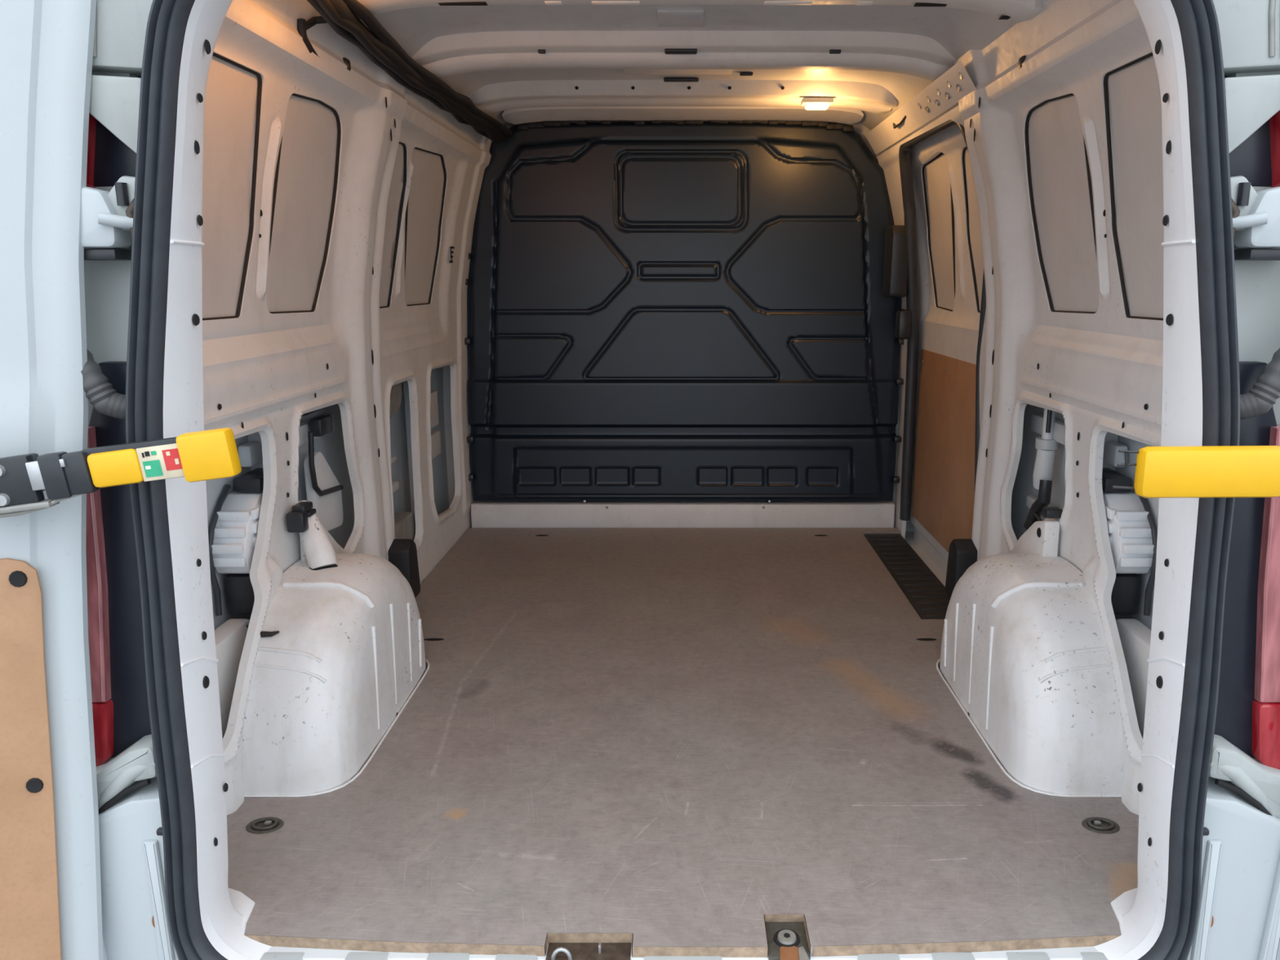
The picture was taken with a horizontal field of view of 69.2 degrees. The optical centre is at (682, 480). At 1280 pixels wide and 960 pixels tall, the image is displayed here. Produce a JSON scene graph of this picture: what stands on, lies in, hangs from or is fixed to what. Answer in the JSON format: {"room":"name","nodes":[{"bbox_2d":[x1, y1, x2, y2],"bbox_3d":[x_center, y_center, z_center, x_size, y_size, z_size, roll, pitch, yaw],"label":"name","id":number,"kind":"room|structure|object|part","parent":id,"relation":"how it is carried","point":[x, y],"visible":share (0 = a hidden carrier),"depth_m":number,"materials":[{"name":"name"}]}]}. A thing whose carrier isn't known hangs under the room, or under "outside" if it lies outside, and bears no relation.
{"room":"loading area","nodes":[
{"label":"loading area","id":0,"kind":"room"},
{"bbox_2d":[202,0,492,814],"bbox_3d":[-0.845,-0.116,2.595,0.281,2.120,2.460,0,12,0],"label":"wall","id":1,"kind":"structure","parent":0,"point":[336,199],"depth_m":2.22,"materials":[{"name":"white metal"}]},
{"bbox_2d":[208,467,263,615],"bbox_3d":[-0.938,0.129,2.023,0.081,0.282,0.262,0,12,0],"label":"air vent","id":2,"kind":"object","parent":1,"relation":"in","point":[233,530],"visible":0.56,"depth_m":1.94,"materials":[{"name":"white paint"}]},
{"bbox_2d":[285,501,316,532],"bbox_3d":[-0.852,0.082,2.067,0.041,0.056,0.075,0,12,0],"label":"clip","id":3,"kind":"object","parent":1,"relation":"attached to","point":[297,518],"visible":1,"depth_m":2.04,"materials":[{"name":"black plastic"}]},
{"bbox_3d":[-0.850,0.061,2.068,0.030,0.016,0.050,0,12,0],"label":"arm","id":4,"kind":"part","parent":3,"relation":"part of","materials":[{"name":"black plastic"}]},
{"bbox_3d":[-0.846,0.074,2.084,0.030,0.012,0.040,0,12,0],"label":"arm","id":5,"kind":"part","parent":3,"relation":"part of","materials":[{"name":"black plastic"}]},
{"bbox_2d":[302,406,343,531],"bbox_3d":[-0.925,-0.031,2.373,0.050,0.361,0.250,0,12,0],"label":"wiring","id":6,"kind":"object","parent":1,"relation":"attached to","point":[323,489],"visible":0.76,"depth_m":2.36,"materials":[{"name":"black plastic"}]},
{"bbox_3d":[-0.938,0.029,2.422,0.025,0.224,0.180,0,12,0],"label":"panel","id":7,"kind":"part","parent":6,"relation":"part of","materials":[{"name":"grey paint"}]},
{"bbox_2d":[242,500,430,796],"bbox_3d":[-0.803,0.303,2.115,0.282,0.510,0.704,0,12,0],"label":"wheel arch","id":8,"kind":"object","parent":1,"relation":"attached to","point":[340,652],"depth_m":1.90,"materials":[{"name":"white paint"}]},
{"bbox_3d":[-0.853,0.143,2.185,0.090,0.228,0.329,-4,13,-17],"label":"anchor bracket","id":9,"kind":"part","parent":8,"relation":"part of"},
{"bbox_3d":[-0.864,0.153,2.230,0.017,0.189,0.251,0,12,0],"label":"plate","id":10,"kind":"part","parent":8,"relation":"part of","materials":[{"name":"white paint"}]},
{"bbox_2d":[342,57,351,71],"bbox_3d":[-0.746,-0.920,2.051,0.014,0.026,0.030,0,12,0],"label":"plug","id":11,"kind":"object","parent":1,"relation":"attached to","point":[347,62],"visible":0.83,"depth_m":2.04,"materials":[{"name":"black plastic"}]},
{"bbox_2d":[387,538,420,598],"bbox_3d":[-0.833,0.265,2.764,0.065,0.185,0.106,0,12,0],"label":"wedge","id":12,"kind":"object","parent":1,"relation":"attached to","point":[402,553],"visible":0.66,"depth_m":2.72,"materials":[{"name":"black plastic"}]},
{"bbox_2d":[297,0,512,143],"bbox_3d":[-0.681,-1.040,2.485,0.156,0.108,1.923,0,12,0],"label":"cable loom","id":13,"kind":"object","parent":1,"relation":"attached to","point":[376,43],"visible":0.99,"depth_m":2.16,"materials":[{"name":"black plastic"}]},
{"bbox_2d":[449,246,454,262],"bbox_3d":[-0.837,-0.817,3.358,0.010,0.057,0.042,0,12,0],"label":"barcode mark","id":14,"kind":"object","parent":1,"relation":"attached to","point":[452,247],"visible":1,"depth_m":3.35,"materials":[{"name":"black paint"}]},
{"bbox_2d":[443,121,915,531],"bbox_3d":[0.000,-0.371,3.813,2.060,2.300,0.030,0,12,0],"label":"wall","id":15,"kind":"structure","parent":0,"point":[859,127],"depth_m":3.84,"materials":[{"name":"charcoal metal"},{"name":"black plastic"},{"name":"white paint"}]},
{"bbox_2d":[471,502,894,528],"bbox_3d":[0.000,0.145,3.812,1.735,0.105,0.052,0,12,0],"label":"trim","id":16,"kind":"structure","parent":15,"relation":"attached to","point":[483,514],"depth_m":3.79,"materials":[{"name":"white paint"}]},
{"bbox_2d":[464,120,904,502],"bbox_3d":[0.003,-0.641,3.653,1.762,1.490,0.112,0,12,0],"label":"bulkhead","id":17,"kind":"object","parent":15,"relation":"attached to","point":[658,310],"visible":0.94,"depth_m":3.62,"materials":[{"name":"grey plastic"}]},
{"bbox_2d":[84,0,1279,786],"bbox_3d":[0.000,0.139,1.358,1.950,2.150,0.146,0,12,0],"label":"wall","id":18,"kind":"structure","parent":0,"point":[1250,29],"depth_m":1.17,"materials":[{"name":"white metal"}]},
{"bbox_2d":[0,0,135,959],"bbox_3d":[-1.098,0.122,1.200,0.893,1.850,0.134,-4,13,-18],"label":"door","id":19,"kind":"structure","parent":18,"relation":"in","point":[51,908],"depth_m":1.21,"materials":[{"name":"white paint"}]},
{"bbox_3d":[-0.715,-0.329,1.175,0.045,0.021,0.016,-5,13,-21],"label":"hinge arm","id":20,"kind":"part","parent":19,"relation":"part of","materials":[{"name":"white paint"}]},
{"bbox_2d":[0,427,241,517],"bbox_3d":[-0.730,-0.011,1.162,0.348,0.109,0.078,0,12,0],"label":"strap","id":21,"kind":"object","parent":19,"relation":"attached to","point":[211,454],"visible":1,"depth_m":1.14,"materials":[{"name":"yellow plastic"}]},
{"bbox_3d":[-0.656,-0.025,1.153,0.171,0.069,0.011,-1,12,-5],"label":"strap arm","id":22,"kind":"part","parent":21,"relation":"part of","materials":[{"name":"yellow plastic"}]},
{"bbox_2d":[144,451,150,456],"bbox_3d":[-0.661,-0.032,1.143,0.006,0.007,0.002,-1,12,-5],"label":"print","id":23,"kind":"object","parent":21,"relation":"on","point":[146,453],"depth_m":1.14},
{"bbox_2d":[142,459,163,477],"bbox_3d":[-0.657,-0.014,1.148,0.022,0.022,0.004,0,12,0],"label":"print","id":24,"kind":"object","parent":21,"relation":"attached to","point":[151,468],"depth_m":1.15},
{"bbox_2d":[151,450,156,455],"bbox_3d":[-0.653,-0.033,1.144,0.006,0.006,0.002,-1,12,-5],"label":"print","id":25,"kind":"object","parent":21,"relation":"on","point":[153,452],"depth_m":1.14},
{"bbox_2d":[161,448,182,471],"bbox_3d":[-0.631,-0.026,1.147,0.024,0.028,0.004,0,12,0],"label":"print","id":26,"kind":"object","parent":21,"relation":"attached to","point":[171,458],"depth_m":1.15},
{"bbox_2d":[174,458,179,464],"bbox_3d":[-0.627,-0.023,1.148,0.005,0.007,0.003,-1,12,-5],"label":"print","id":27,"kind":"object","parent":21,"relation":"on","point":[176,460],"depth_m":1.15},
{"bbox_2d":[80,348,125,419],"bbox_3d":[-0.797,-0.174,1.235,0.220,0.186,0.087,-4,13,-18],"label":"boot","id":28,"kind":"object","parent":18,"relation":"attached to","point":[105,399],"visible":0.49,"depth_m":1.22,"materials":[{"name":"grey rubber"}]},
{"bbox_2d":[85,113,151,766],"bbox_3d":[-0.791,-0.034,1.317,0.221,0.984,0.101,0,12,0],"label":"tail lamp","id":29,"kind":"object","parent":18,"relation":"attached to","point":[120,705],"visible":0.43,"depth_m":1.32,"materials":[{"name":"red plastic"}]},
{"bbox_2d":[95,733,156,813],"bbox_3d":[-0.831,0.430,1.395,0.139,0.119,0.118,0,12,0],"label":"door hinge","id":30,"kind":"object","parent":18,"relation":"attached to","point":[114,777],"visible":0.48,"depth_m":1.34,"materials":[{"name":"grey paint"}]},
{"bbox_2d":[98,776,178,959],"bbox_3d":[-0.818,0.724,1.451,0.154,0.567,0.134,0,12,0],"label":"bumper cover","id":31,"kind":"object","parent":18,"relation":"attached to","point":[135,923],"visible":0.43,"depth_m":1.36,"materials":[{"name":"white paint"}]},
{"bbox_2d":[545,942,631,959],"bbox_3d":[-0.145,0.723,1.423,0.130,0.027,0.056,0,12,0],"label":"latch","id":32,"kind":"object","parent":18,"relation":"in","point":[556,951],"depth_m":1.43,"materials":[{"name":"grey metal"}]},
{"bbox_2d":[125,0,1239,959],"bbox_3d":[0.000,0.042,1.240,1.502,1.610,0.054,0,12,0],"label":"seal","id":33,"kind":"object","parent":18,"relation":"attached to","point":[167,20],"visible":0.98,"depth_m":1.20,"materials":[{"name":"black rubber"}]},
{"bbox_2d":[163,0,1202,959],"bbox_3d":[0.000,-0.069,1.301,1.785,1.700,0.172,0,12,0],"label":"trim","id":34,"kind":"structure","parent":18,"relation":"attached to","point":[1140,912],"depth_m":1.28,"materials":[{"name":"white paint"}]},
{"bbox_2d":[259,951,1107,959],"bbox_3d":[0.000,0.745,1.434,1.400,0.035,0.110,0,12,0],"label":"trim","id":35,"kind":"structure","parent":18,"relation":"attached to","point":[268,955],"depth_m":1.42,"materials":[{"name":"white paint"}]},
{"bbox_2d":[765,921,810,959],"bbox_3d":[0.163,0.722,1.440,0.064,0.014,0.106,0,12,0],"label":"latch","id":36,"kind":"object","parent":18,"relation":"attached to","point":[787,940],"visible":0.96,"depth_m":1.44,"materials":[{"name":"metal"}]},
{"bbox_2d":[773,928,799,946],"bbox_3d":[0.163,0.719,1.452,0.042,0.004,0.042,0,12,0],"label":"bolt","id":37,"kind":"object","parent":36,"relation":"in","point":[782,937],"depth_m":1.45,"materials":[{"name":"silver metal"}]},
{"bbox_2d":[783,933,790,937],"bbox_3d":[0.163,0.713,1.449,0.010,0.001,0.011,0,12,0],"label":"socket","id":38,"kind":"object","parent":36,"relation":"attached to","point":[785,935],"depth_m":1.45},
{"bbox_2d":[1186,777,1279,959],"bbox_3d":[0.818,0.724,1.451,0.154,0.567,0.134,0,12,0],"label":"bumper cover","id":39,"kind":"object","parent":18,"relation":"attached to","point":[1238,917],"visible":0.62,"depth_m":1.36,"materials":[{"name":"white metal"}]},
{"bbox_2d":[1208,733,1279,817],"bbox_3d":[0.831,0.430,1.395,0.139,0.119,0.118,0,12,0],"label":"door hinge","id":40,"kind":"object","parent":18,"relation":"attached to","point":[1257,783],"visible":0.64,"depth_m":1.34,"materials":[{"name":"grey paint"}]},
{"bbox_2d":[1213,110,1279,769],"bbox_3d":[0.791,-0.034,1.317,0.221,0.984,0.101,0,12,0],"label":"tail lamp","id":41,"kind":"object","parent":18,"relation":"attached to","point":[1248,711],"visible":0.48,"depth_m":1.32,"materials":[{"name":"red plastic"}]},
{"bbox_2d":[1240,347,1279,419],"bbox_3d":[0.797,-0.174,1.235,0.220,0.186,0.087,4,13,18],"label":"boot","id":42,"kind":"object","parent":18,"relation":"attached to","point":[1260,399],"visible":0.56,"depth_m":1.22,"materials":[{"name":"grey rubber"}]},
{"bbox_2d":[353,0,1047,130],"bbox_3d":[0.000,-1.114,2.347,1.660,0.134,2.640,0,12,0],"label":"ceiling","id":43,"kind":"structure","parent":0,"point":[517,61],"depth_m":2.42,"materials":[{"name":"paint"}]},
{"bbox_2d":[624,69,733,74],"bbox_3d":[-0.013,-1.234,2.788,0.326,0.004,0.105,0,12,0],"label":"sticker","id":44,"kind":"object","parent":43,"relation":"attached to","point":[626,71],"visible":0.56,"depth_m":2.79,"materials":[{"name":"paper"}]},
{"bbox_2d":[800,97,833,110],"bbox_3d":[0.440,-1.233,3.037,0.100,0.031,0.060,0,12,0],"label":"recessed light","id":45,"kind":"object","parent":43,"relation":"in","point":[810,104],"visible":1,"depth_m":3.02,"materials":[{"name":"paint"}]},
{"bbox_2d":[267,531,1279,959],"bbox_3d":[0.000,0.523,2.688,1.970,0.132,2.570,0,12,0],"label":"floor","id":46,"kind":"structure","parent":0,"point":[1059,953],"depth_m":1.43,"materials":[{"name":"white metal"}]},
{"bbox_2d":[226,528,1138,957],"bbox_3d":[0.000,0.464,2.607,1.752,0.019,2.433,0,12,0],"label":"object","id":47,"kind":"structure","parent":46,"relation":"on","point":[660,741],"depth_m":1.85,"materials":[{"name":"wood"}]},
{"bbox_2d":[245,817,284,833],"bbox_3d":[-0.781,0.643,1.730,0.068,0.007,0.052,0,12,0],"label":"ring","id":48,"kind":"object","parent":47,"relation":"on","point":[265,824],"visible":1,"depth_m":1.73,"materials":[{"name":"metal"}]},
{"bbox_2d":[1081,817,1119,833],"bbox_3d":[0.781,0.643,1.730,0.068,0.007,0.052,0,12,0],"label":"ring","id":49,"kind":"object","parent":47,"relation":"on","point":[1097,824],"visible":1,"depth_m":1.73,"materials":[{"name":"metal"}]},
{"bbox_2d":[863,533,950,619],"bbox_3d":[0.798,0.322,3.256,0.153,0.015,0.963,0,12,0],"label":"step tread","id":50,"kind":"object","parent":46,"relation":"on","point":[925,592],"visible":0.84,"depth_m":3.21,"materials":[{"name":"black rubber"}]},
{"bbox_2d":[876,0,1163,814],"bbox_3d":[0.845,-0.116,2.595,0.281,2.120,2.460,0,12,0],"label":"wall","id":51,"kind":"structure","parent":0,"point":[1064,148],"depth_m":2.03,"materials":[{"name":"white paint"}]},
{"bbox_2d":[882,225,911,339],"bbox_3d":[0.811,-0.741,3.480,0.092,0.415,0.144,0,12,0],"label":"cover","id":52,"kind":"object","parent":51,"relation":"attached to","point":[895,266],"visible":0.95,"depth_m":3.42,"materials":[{"name":"black plastic"}]},
{"bbox_2d":[865,60,976,154],"bbox_3d":[0.708,-1.132,2.890,0.045,0.070,1.230,0,12,0],"label":"rail","id":53,"kind":"object","parent":51,"relation":"attached to","point":[945,91],"visible":1,"depth_m":2.71,"materials":[{"name":"white metal"}]},
{"bbox_2d":[898,120,986,520],"bbox_3d":[0.828,-0.429,3.096,0.167,1.410,0.998,0,12,0],"label":"weatherstrip","id":54,"kind":"object","parent":51,"relation":"attached to","point":[904,153],"visible":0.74,"depth_m":3.41,"materials":[{"name":"black rubber"}]},
{"bbox_2d":[910,124,983,575],"bbox_3d":[0.875,-0.354,3.126,0.149,1.560,1.080,0,12,0],"label":"sliding door","id":55,"kind":"structure","parent":51,"relation":"in","point":[950,264],"depth_m":3.21,"materials":[{"name":"white paint"}]},
{"bbox_2d":[945,538,977,598],"bbox_3d":[0.833,0.265,2.764,0.065,0.185,0.106,0,12,0],"label":"wedge","id":56,"kind":"object","parent":51,"relation":"attached to","point":[962,553],"visible":0.69,"depth_m":2.72,"materials":[{"name":"black plastic"}]},
{"bbox_2d":[1017,55,1026,68],"bbox_3d":[0.746,-0.916,2.031,0.014,0.026,0.030,0,12,0],"label":"plug","id":57,"kind":"object","parent":51,"relation":"attached to","point":[1022,59],"visible":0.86,"depth_m":2.02,"materials":[{"name":"black plastic"}]},
{"bbox_2d":[935,553,1123,796],"bbox_3d":[0.769,0.370,2.130,0.214,0.372,0.704,0,12,0],"label":"wheel arch","id":58,"kind":"object","parent":51,"relation":"attached to","point":[1024,652],"visible":0.98,"depth_m":1.89,"materials":[{"name":"white paint"}]},
{"bbox_2d":[1009,520,1059,556],"bbox_3d":[0.852,0.156,2.260,0.040,0.171,0.230,0,12,0],"label":"bracket","id":59,"kind":"object","parent":51,"relation":"attached to","point":[1042,538],"visible":0.59,"depth_m":2.16,"materials":[{"name":"white paint"}]},
{"bbox_2d":[1023,408,1058,529],"bbox_3d":[0.921,-0.025,2.297,0.061,0.369,0.245,1,12,4],"label":"wiring","id":60,"kind":"object","parent":51,"relation":"attached to","point":[1046,446],"visible":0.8,"depth_m":2.35,"materials":[{"name":"plastic"}]},
{"bbox_2d":[1041,506,1062,518],"bbox_3d":[0.858,0.076,2.151,0.040,0.022,0.035,0,12,0],"label":"clip","id":61,"kind":"object","parent":51,"relation":"attached to","point":[1047,512],"visible":1,"depth_m":2.13,"materials":[{"name":"black plastic"}]},
{"bbox_2d":[1102,467,1157,615],"bbox_3d":[0.938,0.129,2.023,0.081,0.282,0.262,0,12,0],"label":"air vent","id":62,"kind":"object","parent":51,"relation":"in","point":[1132,531],"visible":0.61,"depth_m":1.94,"materials":[{"name":"white paint"}]},
{"bbox_2d":[1230,175,1279,260],"bbox_3d":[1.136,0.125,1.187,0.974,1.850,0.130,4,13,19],"label":"hinge","id":63,"kind":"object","parent":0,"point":[1255,214],"depth_m":1.18,"materials":[{"name":"white paint"}]},
{"bbox_2d":[1111,445,1279,497],"bbox_3d":[0.692,-0.010,1.149,0.306,0.066,0.033,0,12,0],"label":"strap","id":64,"kind":"object","parent":63,"relation":"attached to","point":[1192,471],"visible":1,"depth_m":1.14,"materials":[{"name":"yellow plastic"}]},
{"bbox_3d":[0.715,-0.329,1.175,0.045,0.021,0.016,5,13,21],"label":"hinge arm","id":65,"kind":"part","parent":63,"relation":"part of","materials":[{"name":"white paint"}]}
]}

